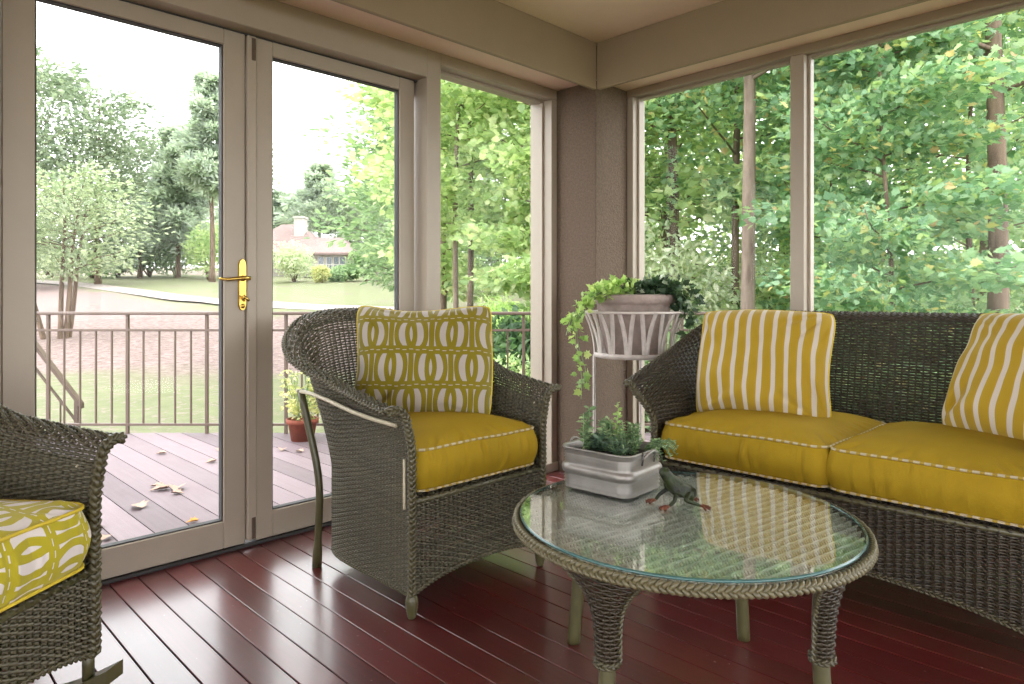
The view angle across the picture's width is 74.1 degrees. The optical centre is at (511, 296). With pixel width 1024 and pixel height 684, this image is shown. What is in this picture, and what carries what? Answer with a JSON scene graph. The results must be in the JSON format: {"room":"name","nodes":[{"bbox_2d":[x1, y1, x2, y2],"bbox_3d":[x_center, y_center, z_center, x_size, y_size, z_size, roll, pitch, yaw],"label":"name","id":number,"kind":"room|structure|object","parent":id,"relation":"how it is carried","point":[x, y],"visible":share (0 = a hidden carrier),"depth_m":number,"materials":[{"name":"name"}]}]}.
{"room":"sunroom","nodes":[
{"label":"sunroom","id":0,"kind":"room"},
{"bbox_2d":[0,0,556,496],"bbox_3d":[-1.935,-0.098,1.862,6.011,2.195,0.170,0,0,-45],"label":"window frame","id":1,"kind":"structure","parent":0,"point":[274,20],"depth_m":3.28,"materials":[{"name":"paint"}]},
{"bbox_2d":[1,0,250,579],"bbox_3d":[-1.337,-0.030,2.431,0.790,2.029,0.105,0,0,-45],"label":"door","id":2,"kind":"structure","parent":1,"relation":"in","point":[18,17],"depth_m":2.45,"materials":[{"name":"paint"}]},
{"bbox_2d":[37,1,391,91],"bbox_3d":[-1.094,-1.026,2.784,1.639,0.052,0.045,0,0,-45],"label":"trim","id":3,"kind":"structure","parent":1,"relation":"attached to","point":[37,1],"depth_m":2.62,"materials":[{"name":"paint"}]},
{"bbox_2d":[101,521,331,584],"bbox_3d":[-1.069,0.994,2.758,1.639,0.013,0.096,0,0,-45],"label":"door sill","id":4,"kind":"structure","parent":1,"relation":"attached to","point":[253,542],"depth_m":2.60,"materials":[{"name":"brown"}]},
{"bbox_2d":[120,0,416,82],"bbox_3d":[-1.045,-1.048,2.740,1.630,0.008,0.016,0,0,-45],"label":"trim","id":5,"kind":"structure","parent":1,"relation":"attached to","point":[138,4],"depth_m":2.75,"materials":[{"name":"grey"}]},
{"bbox_2d":[245,35,413,540],"bbox_3d":[-0.777,-0.030,3.011,0.827,2.029,0.067,0,0,-45],"label":"door","id":6,"kind":"structure","parent":1,"relation":"in","point":[263,519],"depth_m":2.77,"materials":[{"name":"paint"}]},
{"bbox_2d":[277,0,596,90],"bbox_3d":[-1.642,-1.191,1.843,6.200,0.008,0.269,0,0,-45],"label":"trim","id":7,"kind":"structure","parent":1,"relation":"attached to","point":[328,8],"depth_m":3.15,"materials":[{"name":"paint"}]},
{"bbox_2d":[331,0,596,89],"bbox_3d":[-1.686,-1.258,1.930,6.460,0.255,0.504,0,0,-45],"label":"beam","id":8,"kind":"structure","parent":1,"relation":"attached to","point":[495,28],"depth_m":3.19,"materials":[{"name":"paint"}]},
{"bbox_2d":[441,71,542,396],"bbox_3d":[-0.117,-0.087,3.659,0.808,2.085,0.040,0,0,-45],"label":"window","id":9,"kind":"structure","parent":1,"relation":"in","point":[539,103],"depth_m":3.93,"materials":[{"name":"paint"}]},
{"bbox_2d":[546,461,557,472],"bbox_3d":[-0.070,0.975,3.582,0.940,0.050,0.012,0,0,-45],"label":"baseboard","id":10,"kind":"structure","parent":1,"relation":"attached to","point":[553,466],"depth_m":3.87,"materials":[{"name":"paint"}]},
{"bbox_2d":[2,470,1023,683],"bbox_3d":[0.260,1.011,-0.017,6.351,0.022,5.770,0,0,-45],"label":"floor","id":11,"kind":"structure","parent":0,"point":[262,613],"depth_m":2.03,"materials":[{"name":"brown wood"}]},
{"bbox_2d":[0,404,127,683],"bbox_3d":[-1.399,0.522,1.345,0.876,0.956,0.876,0,0,8],"label":"rocking chair","id":12,"kind":"object","parent":11,"relation":"on","point":[61,624],"visible":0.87,"depth_m":1.58,"materials":[{"name":"wicker"}]},
{"bbox_2d":[0,499,90,612],"bbox_3d":[-1.269,0.529,1.328,0.592,0.174,0.592,0,0,8],"label":"seat cushion","id":13,"kind":"object","parent":12,"relation":"on","point":[44,543],"visible":1,"depth_m":1.42,"materials":[{"name":"fabric"}]},
{"bbox_2d":[281,307,561,619],"bbox_3d":[-0.383,0.523,2.597,0.876,0.959,0.836,0,0,-45],"label":"armchair","id":14,"kind":"object","parent":11,"relation":"on","point":[376,502],"visible":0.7,"depth_m":2.31,"materials":[{"name":"wicker"}]},
{"bbox_2d":[408,411,537,491],"bbox_3d":[-0.288,0.521,2.502,0.595,0.189,0.586,0,0,-45],"label":"seat cushion","id":15,"kind":"object","parent":14,"relation":"on","point":[453,448],"visible":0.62,"depth_m":2.30,"materials":[{"name":"yellow fabric"}]},
{"bbox_2d":[355,306,492,413],"bbox_3d":[-0.343,0.259,2.620,0.538,0.444,0.230,0,0,0],"label":"throw pillow","id":16,"kind":"object","parent":15,"relation":"on","point":[433,360],"visible":0.84,"depth_m":2.55,"materials":[{"name":"fabric"}]},
{"bbox_2d":[584,310,685,439],"bbox_3d":[0.592,0.536,3.300,0.502,0.934,0.502,0,0,0],"label":"plant stand","id":17,"kind":"object","parent":11,"relation":"on","point":[598,344],"visible":0.55,"depth_m":3.13,"materials":[{"name":"white paint"}]},
{"bbox_2d":[595,294,674,354],"bbox_3d":[0.592,0.136,3.300,0.400,0.290,0.400,0,0,-45],"label":"clay pot","id":18,"kind":"object","parent":17,"relation":"in","point":[621,302],"visible":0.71,"depth_m":3.15,"materials":[{"name":"ceramic"}]},
{"bbox_2d":[560,274,639,396],"bbox_3d":[0.426,0.185,3.195,0.402,0.585,0.188,0,0,-17],"label":"ivy","id":19,"kind":"object","parent":18,"relation":"in","point":[606,287],"visible":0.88,"depth_m":3.15,"materials":[{"name":"green plant"}]},
{"bbox_2d":[617,273,705,349],"bbox_3d":[0.700,0.089,3.240,0.436,0.417,0.240,0,0,13],"label":"ivy","id":20,"kind":"object","parent":18,"relation":"in","point":[657,285],"visible":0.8,"depth_m":3.19,"materials":[{"name":"green plant"}]},
{"bbox_2d":[512,471,878,683],"bbox_3d":[0.436,0.774,1.724,0.873,0.454,0.874,0,0,-36],"label":"coffee table","id":21,"kind":"object","parent":11,"relation":"on","point":[752,536],"visible":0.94,"depth_m":1.53,"materials":[{"name":"glass"}]},
{"bbox_2d":[562,436,661,499],"bbox_3d":[0.286,0.483,1.949,0.274,0.127,0.211,0,0,41],"label":"planter","id":22,"kind":"object","parent":21,"relation":"on","point":[605,473],"visible":0.76,"depth_m":1.87,"materials":[{"name":"metal"}]},
{"bbox_2d":[576,406,595,449],"bbox_3d":[0.214,0.383,1.951,0.057,0.139,0.055,0,0,-45],"label":"herb plant","id":23,"kind":"object","parent":22,"relation":"in","point":[588,428],"visible":0.94,"depth_m":1.95,"materials":[{"name":"green plant"}]},
{"bbox_2d":[588,432,615,450],"bbox_3d":[0.254,0.420,1.960,0.104,0.066,0.108,0,0,10],"label":"succulent plant","id":24,"kind":"object","parent":22,"relation":"in","point":[596,445],"visible":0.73,"depth_m":1.94,"materials":[{"name":"green plant"}]},
{"bbox_2d":[597,416,613,435],"bbox_3d":[0.272,0.400,1.987,0.054,0.106,0.058,0,0,-45],"label":"herb plant","id":25,"kind":"object","parent":22,"relation":"in","point":[602,420],"visible":0.31,"depth_m":1.98,"materials":[{"name":"green plant"}]},
{"bbox_2d":[596,420,628,450],"bbox_3d":[0.294,0.406,1.949,0.105,0.095,0.080,0,0,11],"label":"plant","id":26,"kind":"object","parent":22,"relation":"in","point":[606,432],"visible":0.48,"depth_m":1.94,"materials":[{"name":"green plant"}]},
{"bbox_2d":[599,437,632,455],"bbox_3d":[0.292,0.422,1.885,0.099,0.063,0.101,0,0,15],"label":"spiky succulent","id":27,"kind":"object","parent":22,"relation":"on","point":[621,450],"visible":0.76,"depth_m":1.87,"materials":[{"name":"green plant"}]},
{"bbox_2d":[612,402,622,434],"bbox_3d":[0.302,0.378,1.955,0.040,0.149,0.036,0,0,-45],"label":"herb","id":28,"kind":"object","parent":22,"relation":"in","point":[617,413],"visible":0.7,"depth_m":1.95,"materials":[{"name":"green plant"}]},
{"bbox_2d":[613,420,643,454],"bbox_3d":[0.330,0.401,1.923,0.091,0.105,0.073,0,0,15],"label":"herb","id":29,"kind":"object","parent":22,"relation":"in","point":[633,434],"visible":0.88,"depth_m":1.91,"materials":[{"name":"green plant"}]},
{"bbox_2d":[644,438,678,462],"bbox_3d":[0.424,0.431,1.922,0.099,0.062,0.082,0,0,9],"label":"herb","id":30,"kind":"object","parent":22,"relation":"in","point":[656,443],"visible":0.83,"depth_m":1.92,"materials":[{"name":"green plant"}]},
{"bbox_2d":[645,467,710,511],"bbox_3d":[0.434,0.497,1.776,0.149,0.100,0.107,0,0,-10],"label":"frog figurine","id":31,"kind":"object","parent":21,"relation":"on","point":[673,484],"visible":1,"depth_m":1.76,"materials":[{"name":"ceramic"}]},
{"bbox_2d":[623,310,1023,634],"bbox_3d":[1.313,0.531,2.476,0.892,0.939,1.592,0,0,-45],"label":"wicker loveseat","id":32,"kind":"object","parent":11,"relation":"on","point":[669,400],"visible":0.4,"depth_m":2.62,"materials":[{"name":"wicker"}]},
{"bbox_2d":[661,409,885,487],"bbox_3d":[1.008,0.527,2.611,0.673,0.182,0.659,0,0,-45],"label":"seat cushion","id":33,"kind":"object","parent":32,"relation":"on","point":[781,446],"visible":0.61,"depth_m":2.39,"materials":[{"name":"yellow fabric"}]},
{"bbox_2d":[696,309,835,417],"bbox_3d":[0.988,0.271,2.685,0.516,0.437,0.256,0,0,34],"label":"throw pillow","id":34,"kind":"object","parent":33,"relation":"on","point":[755,359],"visible":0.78,"depth_m":2.60,"materials":[{"name":"fabric"}]},
{"bbox_2d":[826,421,1023,527],"bbox_3d":[1.444,0.527,2.176,0.671,0.182,0.659,0,0,-45],"label":"seat cushion","id":35,"kind":"object","parent":32,"relation":"on","point":[937,467],"visible":0.94,"depth_m":2.00,"materials":[{"name":"yellow fabric"}]},
{"bbox_2d":[942,313,1023,440],"bbox_3d":[1.654,0.276,2.152,0.287,0.439,0.514,0,0,-23],"label":"throw pillow","id":36,"kind":"object","parent":35,"relation":"on","point":[985,393],"visible":0.86,"depth_m":2.18,"materials":[{"name":"fabric"}]},
{"bbox_2d":[556,81,626,471],"bbox_3d":[0.452,-0.043,4.028,0.429,2.286,0.452,0,0,-45],"label":"column","id":37,"kind":"structure","parent":0,"point":[591,124],"depth_m":3.82,"materials":[{"name":"paint"}]},
{"bbox_2d":[496,0,722,44],"bbox_3d":[0.219,-1.425,-0.036,6.600,0.080,6.100,0,0,-45],"label":"ceiling","id":38,"kind":"structure","parent":0,"point":[596,21],"depth_m":3.31,"materials":[{"name":"paint"}]},
{"bbox_2d":[627,0,1023,552],"bbox_3d":[2.606,-0.098,2.045,0.120,2.195,5.398,0,0,-45],"label":"window frame","id":39,"kind":"structure","parent":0,"point":[798,56],"depth_m":3.23,"materials":[{"name":"paint"}]},
{"bbox_2d":[637,60,789,438],"bbox_3d":[1.056,-0.101,3.612,0.040,2.092,0.905,0,0,-45],"label":"window","id":40,"kind":"structure","parent":39,"relation":"in","point":[640,100],"depth_m":3.91,"materials":[{"name":"paint"}]},
{"bbox_2d":[597,0,929,89],"bbox_3d":[2.530,-1.257,1.939,0.457,0.254,5.455,0,0,-45],"label":"beam","id":41,"kind":"structure","parent":39,"relation":"attached to","point":[723,28],"depth_m":3.19,"materials":[{"name":"paint"}]},
{"bbox_2d":[613,0,972,90],"bbox_3d":[2.412,-1.191,1.963,0.269,0.008,5.255,0,0,-45],"label":"trim","id":42,"kind":"structure","parent":39,"relation":"attached to","point":[932,5],"depth_m":3.15,"materials":[{"name":"paint"}]},
{"bbox_2d":[808,2,1023,311],"bbox_3d":[1.862,-0.101,2.798,0.040,2.092,1.255,0,0,-45],"label":"window","id":43,"kind":"structure","parent":39,"relation":"in","point":[1018,6],"depth_m":3.22,"materials":[{"name":"paint"}]},
{"label":"outside","id":44,"kind":"structure","parent":0,"visible":0},
{"bbox_2d":[37,268,1018,507],"bbox_3d":[0.000,-2.910,85.000,389.210,9.697,388.599,0,0,-45],"label":"ground","id":45,"kind":"structure","parent":44,"point":[348,292],"depth_m":22.64,"materials":[{"name":"plant"}]},
{"bbox_2d":[37,99,72,216],"bbox_3d":[-46.056,-9.689,59.829,15.836,17.696,16.744,0,0,-45],"label":"tree","id":46,"kind":"object","parent":45,"relation":"on","point":[40,111],"visible":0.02,"depth_m":62.12,"materials":[{"name":"green plant"}]},
{"bbox_2d":[37,237,82,276],"bbox_3d":[-48.847,-4.217,71.731,7.719,4.642,8.084,0,0,-45],"label":"shrub","id":47,"kind":"object","parent":45,"relation":"on","point":[45,237],"visible":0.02,"depth_m":71.77,"materials":[{"name":"green plant"}]},
{"bbox_2d":[37,342,83,427],"bbox_3d":[-4.045,0.875,5.750,0.810,2.050,0.052,0,0,0],"label":"stair handrail","id":48,"kind":"object","parent":45,"relation":"on","point":[40,351],"visible":0.12,"depth_m":5.74,"materials":[{"name":"metal"}]},
{"bbox_2d":[37,45,118,274],"bbox_3d":[-37.442,-9.943,52.010,12.771,19.469,14.038,0,0,-20],"label":"tree","id":49,"kind":"object","parent":45,"relation":"on","point":[58,79],"visible":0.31,"depth_m":52.07,"materials":[{"name":"green plant"}]},
{"bbox_2d":[58,246,126,277],"bbox_3d":[-43.008,-3.554,69.836,7.091,3.605,6.168,0,0,-45],"label":"shrub","id":50,"kind":"object","parent":45,"relation":"on","point":[82,268],"visible":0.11,"depth_m":69.85,"materials":[{"name":"green plant"}]},
{"bbox_2d":[37,73,174,283],"bbox_3d":[-35.254,-9.753,57.830,12.035,18.142,15.241,0,0,-15],"label":"tree","id":51,"kind":"object","parent":45,"relation":"on","point":[125,108],"visible":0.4,"depth_m":57.65,"materials":[{"name":"green plant"}]},
{"bbox_2d":[37,156,178,339],"bbox_3d":[-16.245,-1.734,24.259,7.877,7.142,6.486,0,0,-26],"label":"tree","id":52,"kind":"object","parent":45,"relation":"on","point":[87,193],"visible":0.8,"depth_m":24.20,"materials":[{"name":"green plant"}]},
{"bbox_2d":[101,253,137,276],"bbox_3d":[-42.966,-3.951,73.864,6.110,3.781,5.626,0,0,-45],"label":"shrub","id":53,"kind":"object","parent":45,"relation":"on","point":[133,267],"visible":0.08,"depth_m":73.77,"materials":[{"name":"green plant"}]},
{"bbox_2d":[74,125,186,277],"bbox_3d":[-38.504,-9.667,72.655,15.148,15.900,14.937,0,0,-45],"label":"tree","id":54,"kind":"object","parent":45,"relation":"on","point":[155,155],"visible":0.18,"depth_m":70.67,"materials":[{"name":"green plant"}]},
{"bbox_2d":[117,235,173,276],"bbox_3d":[-40.006,-4.961,74.274,6.509,5.810,6.532,0,0,-45],"label":"shrub","id":55,"kind":"object","parent":45,"relation":"on","point":[148,273],"visible":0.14,"depth_m":73.58,"materials":[{"name":"green plant"}]},
{"bbox_2d":[126,122,218,277],"bbox_3d":[-34.202,-9.791,69.923,13.988,16.441,8.953,0,0,6],"label":"pine tree","id":56,"kind":"object","parent":45,"relation":"on","point":[185,208],"visible":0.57,"depth_m":68.36,"materials":[{"name":"green plant"}]},
{"bbox_2d":[147,242,202,276],"bbox_3d":[-35.704,-4.475,72.232,5.728,5.262,5.836,0,0,-45],"label":"shrub","id":57,"kind":"object","parent":45,"relation":"on","point":[183,259],"visible":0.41,"depth_m":70.70,"materials":[{"name":"green plant"}]},
{"bbox_2d":[168,68,218,281],"bbox_3d":[-26.776,-10.854,61.859,8.784,19.734,7.736,0,0,-45],"label":"pine tree","id":58,"kind":"object","parent":45,"relation":"on","point":[198,165],"visible":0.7,"depth_m":60.28,"materials":[{"name":"green plant"}]},
{"bbox_2d":[180,219,218,279],"bbox_3d":[-29.322,-4.466,65.997,4.787,5.944,5.676,0,0,-45],"label":"shrub","id":59,"kind":"object","parent":45,"relation":"on","point":[202,259],"visible":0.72,"depth_m":65.04,"materials":[{"name":"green plant"}]},
{"bbox_2d":[206,143,290,228],"bbox_3d":[-36.926,-12.278,93.392,15.214,18.282,16.538,0,0,-45],"label":"tree","id":60,"kind":"object","parent":45,"relation":"on","point":[275,176],"visible":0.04,"depth_m":92.76,"materials":[{"name":"green plant"}]},
{"bbox_2d":[273,189,315,234],"bbox_3d":[-32.765,-9.332,95.340,9.042,12.152,8.745,0,0,-45],"label":"tree","id":61,"kind":"object","parent":45,"relation":"on","point":[276,195],"visible":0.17,"depth_m":94.93,"materials":[{"name":"green plant"}]},
{"bbox_2d":[273,240,316,281],"bbox_3d":[-20.022,-3.179,61.931,3.988,3.947,5.475,0,0,-45],"label":"shrub","id":62,"kind":"object","parent":45,"relation":"on","point":[298,261],"visible":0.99,"depth_m":61.19,"materials":[{"name":"green plant"}]},
{"bbox_2d":[273,160,352,237],"bbox_3d":[-25.975,-10.729,91.735,11.946,15.430,11.238,0,0,-45],"label":"tree","id":63,"kind":"object","parent":45,"relation":"on","point":[315,173],"visible":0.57,"depth_m":89.95,"materials":[{"name":"green plant"}]},
{"bbox_2d":[273,216,357,277],"bbox_3d":[-23.329,-5.179,76.750,13.736,7.629,14.500,0,0,0],"label":"house","id":64,"kind":"structure","parent":45,"relation":"on","point":[333,256],"depth_m":74.57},
{"bbox_2d":[309,264,331,282],"bbox_3d":[-16.787,-1.932,60.136,1.991,1.892,2.125,0,0,28],"label":"shrub","id":65,"kind":"object","parent":45,"relation":"on","point":[320,273],"visible":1,"depth_m":59.63,"materials":[{"name":"green plant"}]},
{"bbox_2d":[328,268,347,281],"bbox_3d":[-15.998,-1.840,62.240,2.011,1.520,2.380,0,0,-45],"label":"shrub","id":66,"kind":"object","parent":45,"relation":"on","point":[338,275],"visible":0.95,"depth_m":61.76,"materials":[{"name":"green plant"}]},
{"bbox_2d":[293,180,393,244],"bbox_3d":[-21.119,-8.723,87.859,13.922,11.899,14.795,0,0,-45],"label":"tree","id":67,"kind":"object","parent":45,"relation":"on","point":[332,211],"visible":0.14,"depth_m":85.66,"materials":[{"name":"green plant"}]},
{"bbox_2d":[331,264,361,280],"bbox_3d":[-15.764,-2.240,64.082,3.352,1.766,2.837,0,0,-21],"label":"shrub","id":68,"kind":"object","parent":45,"relation":"on","point":[346,268],"visible":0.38,"depth_m":63.63,"materials":[{"name":"green plant"}]},
{"bbox_2d":[342,241,377,280],"bbox_3d":[-14.119,-3.424,65.815,4.772,3.858,3.507,0,0,-45],"label":"shrub","id":69,"kind":"object","parent":45,"relation":"on","point":[355,256],"visible":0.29,"depth_m":64.89,"materials":[{"name":"green plant"}]},
{"bbox_2d":[334,176,393,243],"bbox_3d":[-15.208,-8.341,83.342,14.380,11.853,13.276,0,0,-42],"label":"tree","id":70,"kind":"object","parent":45,"relation":"on","point":[352,207],"visible":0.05,"depth_m":79.98,"materials":[{"name":"green plant"}]},
{"bbox_2d":[303,84,519,301],"bbox_3d":[-4.168,-5.146,32.918,10.605,12.843,10.522,0,0,6],"label":"tree","id":71,"kind":"object","parent":45,"relation":"on","point":[374,218],"visible":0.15,"depth_m":31.54,"materials":[{"name":"green plant"}]},
{"bbox_2d":[353,145,493,274],"bbox_3d":[-6.540,-8.221,59.770,14.677,14.768,15.517,0,0,14],"label":"tree","id":72,"kind":"object","parent":45,"relation":"on","point":[377,229],"visible":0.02,"depth_m":59.52,"materials":[{"name":"green plant"}]},
{"bbox_2d":[334,81,518,309],"bbox_3d":[-1.872,-3.770,19.517,5.936,11.596,6.652,0,0,40],"label":"tree","id":73,"kind":"object","parent":45,"relation":"on","point":[381,102],"visible":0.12,"depth_m":18.54,"materials":[{"name":"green plant"}]},
{"bbox_2d":[346,82,529,307],"bbox_3d":[-1.071,-3.583,13.417,6.294,11.519,5.699,0,0,36],"label":"slender tree","id":74,"kind":"object","parent":45,"relation":"on","point":[457,216],"visible":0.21,"depth_m":12.94,"materials":[{"name":"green plant"}]},
{"bbox_2d":[346,80,530,306],"bbox_3d":[-1.163,-3.874,13.792,7.283,12.090,6.032,0,0,-19],"label":"slender tree","id":75,"kind":"object","parent":45,"relation":"on","point":[387,170],"visible":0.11,"depth_m":13.55,"materials":[{"name":"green plant"}]},
{"bbox_2d":[462,129,530,266],"bbox_3d":[-1.214,-7.860,54.422,14.623,14.829,13.055,0,0,-20],"label":"tree","id":76,"kind":"object","parent":45,"relation":"on","point":[506,198],"visible":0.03,"depth_m":53.68,"materials":[{"name":"green plant"}]},
{"bbox_2d":[478,293,529,333],"bbox_3d":[-0.147,0.973,10.151,1.228,2.067,1.261,0,0,-45],"label":"feathery shrub","id":77,"kind":"object","parent":45,"relation":"on","point":[513,303],"visible":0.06,"depth_m":9.98,"materials":[{"name":"green plant"}]},
{"bbox_2d":[492,305,530,379],"bbox_3d":[0.108,1.041,9.380,1.299,1.868,1.736,0,0,27],"label":"evergreen shrub","id":78,"kind":"object","parent":45,"relation":"on","point":[500,337],"visible":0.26,"depth_m":8.88,"materials":[{"name":"green plant"}]},
{"bbox_2d":[493,349,530,395],"bbox_3d":[0.086,1.329,8.537,1.405,1.304,1.354,0,0,-45],"label":"flowering shrub","id":79,"kind":"object","parent":45,"relation":"on","point":[512,358],"visible":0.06,"depth_m":8.43,"materials":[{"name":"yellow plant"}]},
{"bbox_2d":[441,79,659,326],"bbox_3d":[0.646,-2.285,11.550,3.883,8.962,3.713,0,0,18],"label":"leafy tree","id":80,"kind":"object","parent":45,"relation":"on","point":[517,278],"visible":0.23,"depth_m":11.32,"materials":[{"name":"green plant"}]},
{"bbox_2d":[441,83,785,300],"bbox_3d":[1.302,-4.248,13.643,6.824,12.852,6.892,0,0,-32],"label":"leafy tree","id":81,"kind":"object","parent":45,"relation":"on","point":[701,145],"visible":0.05,"depth_m":13.25,"materials":[{"name":"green plant"}]},
{"bbox_2d":[485,107,766,302],"bbox_3d":[3.558,-4.845,20.241,9.440,13.707,9.414,0,0,14],"label":"tree","id":82,"kind":"object","parent":45,"relation":"on","point":[694,225],"visible":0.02,"depth_m":18.62,"materials":[{"name":"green plant"}]},
{"bbox_2d":[645,321,693,432],"bbox_3d":[1.742,1.107,9.526,2.158,1.770,2.919,0,0,8],"label":"shrub","id":83,"kind":"object","parent":45,"relation":"on","point":[647,428],"visible":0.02,"depth_m":9.08,"materials":[{"name":"green plant"}]},
{"bbox_2d":[513,67,835,278],"bbox_3d":[2.737,-5.329,12.079,8.958,15.032,8.428,0,0,-29],"label":"tree","id":84,"kind":"object","parent":45,"relation":"on","point":[686,172],"visible":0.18,"depth_m":11.43,"materials":[{"name":"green plant"}]},
{"bbox_2d":[517,72,849,309],"bbox_3d":[4.211,-4.984,17.108,9.976,14.202,9.616,0,0,-45],"label":"tree","id":85,"kind":"object","parent":45,"relation":"on","point":[659,213],"visible":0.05,"depth_m":16.62,"materials":[{"name":"green plant"}]},
{"bbox_2d":[645,208,757,347],"bbox_3d":[2.602,0.260,10.901,2.750,3.430,2.592,0,0,-31],"label":"shrub","id":86,"kind":"object","parent":45,"relation":"on","point":[663,268],"visible":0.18,"depth_m":10.61,"materials":[{"name":"green plant"}]},
{"bbox_2d":[645,85,777,288],"bbox_3d":[7.157,-7.718,30.294,12.802,18.642,12.839,0,0,-38],"label":"tree","id":87,"kind":"object","parent":45,"relation":"on","point":[741,157],"visible":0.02,"depth_m":28.55,"materials":[{"name":"green plant"}]},
{"bbox_2d":[675,233,847,330],"bbox_3d":[4.256,0.386,11.842,3.031,3.166,2.901,0,0,-41],"label":"shrub","id":88,"kind":"object","parent":45,"relation":"on","point":[761,258],"visible":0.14,"depth_m":11.52,"materials":[{"name":"green plant"}]},
{"bbox_2d":[659,57,896,309],"bbox_3d":[3.115,-4.633,8.825,8.098,13.703,7.600,0,0,20],"label":"maple tree","id":89,"kind":"object","parent":45,"relation":"on","point":[749,117],"visible":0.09,"depth_m":8.92,"materials":[{"name":"green plant"}]},
{"bbox_2d":[645,70,915,306],"bbox_3d":[3.692,-4.909,11.203,6.741,14.218,7.205,0,0,-35],"label":"maple tree","id":90,"kind":"object","parent":45,"relation":"on","point":[709,118],"visible":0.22,"depth_m":10.90,"materials":[{"name":"green plant"}]},
{"bbox_2d":[704,263,910,315],"bbox_3d":[5.561,0.661,12.493,3.707,2.612,3.477,0,0,4],"label":"shrub","id":91,"kind":"object","parent":45,"relation":"on","point":[760,292],"visible":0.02,"depth_m":11.58,"materials":[{"name":"green plant"}]},
{"bbox_2d":[647,29,1010,298],"bbox_3d":[7.882,-7.167,19.177,12.802,18.642,12.839,0,0,-8],"label":"tree","id":92,"kind":"object","parent":45,"relation":"on","point":[757,139],"visible":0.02,"depth_m":17.69,"materials":[{"name":"green plant"}]},
{"bbox_2d":[691,66,1010,413],"bbox_3d":[4.871,-1.115,10.271,3.901,6.643,4.381,0,0,-42],"label":"maple","id":93,"kind":"object","parent":45,"relation":"on","point":[856,191],"visible":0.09,"depth_m":9.99,"materials":[{"name":"green plant"}]},
{"bbox_2d":[694,12,1023,312],"bbox_3d":[9.417,-4.984,17.247,9.615,14.202,9.976,0,0,16],"label":"tree","id":94,"kind":"object","parent":45,"relation":"on","point":[1010,41],"visible":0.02,"depth_m":16.19,"materials":[{"name":"green plant"}]},
{"bbox_2d":[730,15,1023,421],"bbox_3d":[3.921,-0.756,7.141,3.310,5.952,2.747,0,0,43],"label":"maple","id":95,"kind":"object","parent":45,"relation":"on","point":[839,127],"visible":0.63,"depth_m":6.83,"materials":[{"name":"green plant"}]},
{"bbox_2d":[775,9,1023,362],"bbox_3d":[7.332,-2.361,10.208,5.759,9.133,5.559,0,0,-4],"label":"maple","id":96,"kind":"object","parent":45,"relation":"on","point":[1013,158],"visible":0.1,"depth_m":10.31,"materials":[{"name":"green plant"}]},
{"bbox_2d":[824,9,1023,312],"bbox_3d":[5.489,-4.176,8.185,8.307,12.798,6.776,0,0,-27],"label":"maple tree","id":97,"kind":"object","parent":45,"relation":"on","point":[996,152],"visible":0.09,"depth_m":7.97,"materials":[{"name":"green plant"}]},
{"bbox_2d":[837,37,1023,313],"bbox_3d":[12.194,-5.834,18.205,11.173,15.907,10.769,0,0,8],"label":"tree","id":98,"kind":"object","parent":45,"relation":"on","point":[984,244],"visible":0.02,"depth_m":17.58,"materials":[{"name":"green plant"}]},
{"bbox_2d":[859,280,1023,403],"bbox_3d":[6.902,0.854,10.639,3.019,2.280,3.681,0,0,4],"label":"shrub","id":99,"kind":"object","parent":45,"relation":"on","point":[959,293],"visible":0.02,"depth_m":9.92,"materials":[{"name":"green plant"}]},
{"bbox_2d":[866,28,1022,302],"bbox_3d":[20.436,-6.145,29.733,10.573,15.352,10.543,0,0,38],"label":"tree","id":100,"kind":"object","parent":45,"relation":"on","point":[974,240],"visible":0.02,"depth_m":29.87,"materials":[{"name":"green plant"}]},
{"bbox_2d":[887,14,1023,312],"bbox_3d":[15.747,-6.381,18.823,11.706,16.997,11.673,0,0,-30],"label":"tree","id":101,"kind":"object","parent":45,"relation":"on","point":[1006,109],"visible":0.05,"depth_m":18.74,"materials":[{"name":"green plant"}]},
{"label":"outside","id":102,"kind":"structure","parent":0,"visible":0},
{"bbox_2d":[37,280,393,309],"bbox_3d":[-37.500,-0.760,54.750,21.200,3.167,75.226,0,0,-45],"label":"path","id":103,"kind":"structure","parent":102,"point":[163,295],"depth_m":43.93,"materials":[{"name":"concrete"}]},
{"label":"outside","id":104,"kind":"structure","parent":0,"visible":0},
{"bbox_2d":[37,433,650,544],"bbox_3d":[-3.515,1.042,5.036,7.573,0.025,7.764,0,0,-45],"label":"deck","id":105,"kind":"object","parent":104,"point":[134,465],"visible":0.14,"depth_m":3.83,"materials":[{"name":"wood"}]},
{"bbox_2d":[132,500,148,507],"bbox_3d":[-1.817,1.012,3.303,0.086,0.024,0.086,0,0,-16],"label":"fallen leaf","id":106,"kind":"object","parent":105,"relation":"on","point":[142,504],"visible":1,"depth_m":3.32,"materials":[{"name":"plant"}]},
{"bbox_2d":[149,482,168,490],"bbox_3d":[-1.864,1.012,3.613,0.089,0.025,0.089,0,0,5],"label":"fallen leaf","id":107,"kind":"object","parent":105,"relation":"on","point":[161,486],"visible":1,"depth_m":3.61,"materials":[{"name":"plant"}]},
{"bbox_2d":[167,483,185,490],"bbox_3d":[-1.790,1.012,3.626,0.086,0.024,0.086,0,0,32],"label":"fallen leaf","id":108,"kind":"object","parent":105,"relation":"on","point":[174,487],"visible":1,"depth_m":3.62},
{"bbox_2d":[279,368,319,441],"bbox_3d":[-1.482,0.751,4.851,0.358,0.557,0.352,0,0,-22],"label":"potted plant","id":109,"kind":"object","parent":105,"relation":"on","point":[297,431],"visible":0.61,"depth_m":4.81,"materials":[{"name":"green plant"}]},
{"bbox_2d":[37,312,706,433],"bbox_3d":[-1.590,0.572,5.100,6.620,0.916,0.060,0,0,0],"label":"deck railing","id":110,"kind":"object","parent":105,"relation":"on","point":[127,424],"visible":0.3,"depth_m":5.09,"materials":[{"name":"metal"}]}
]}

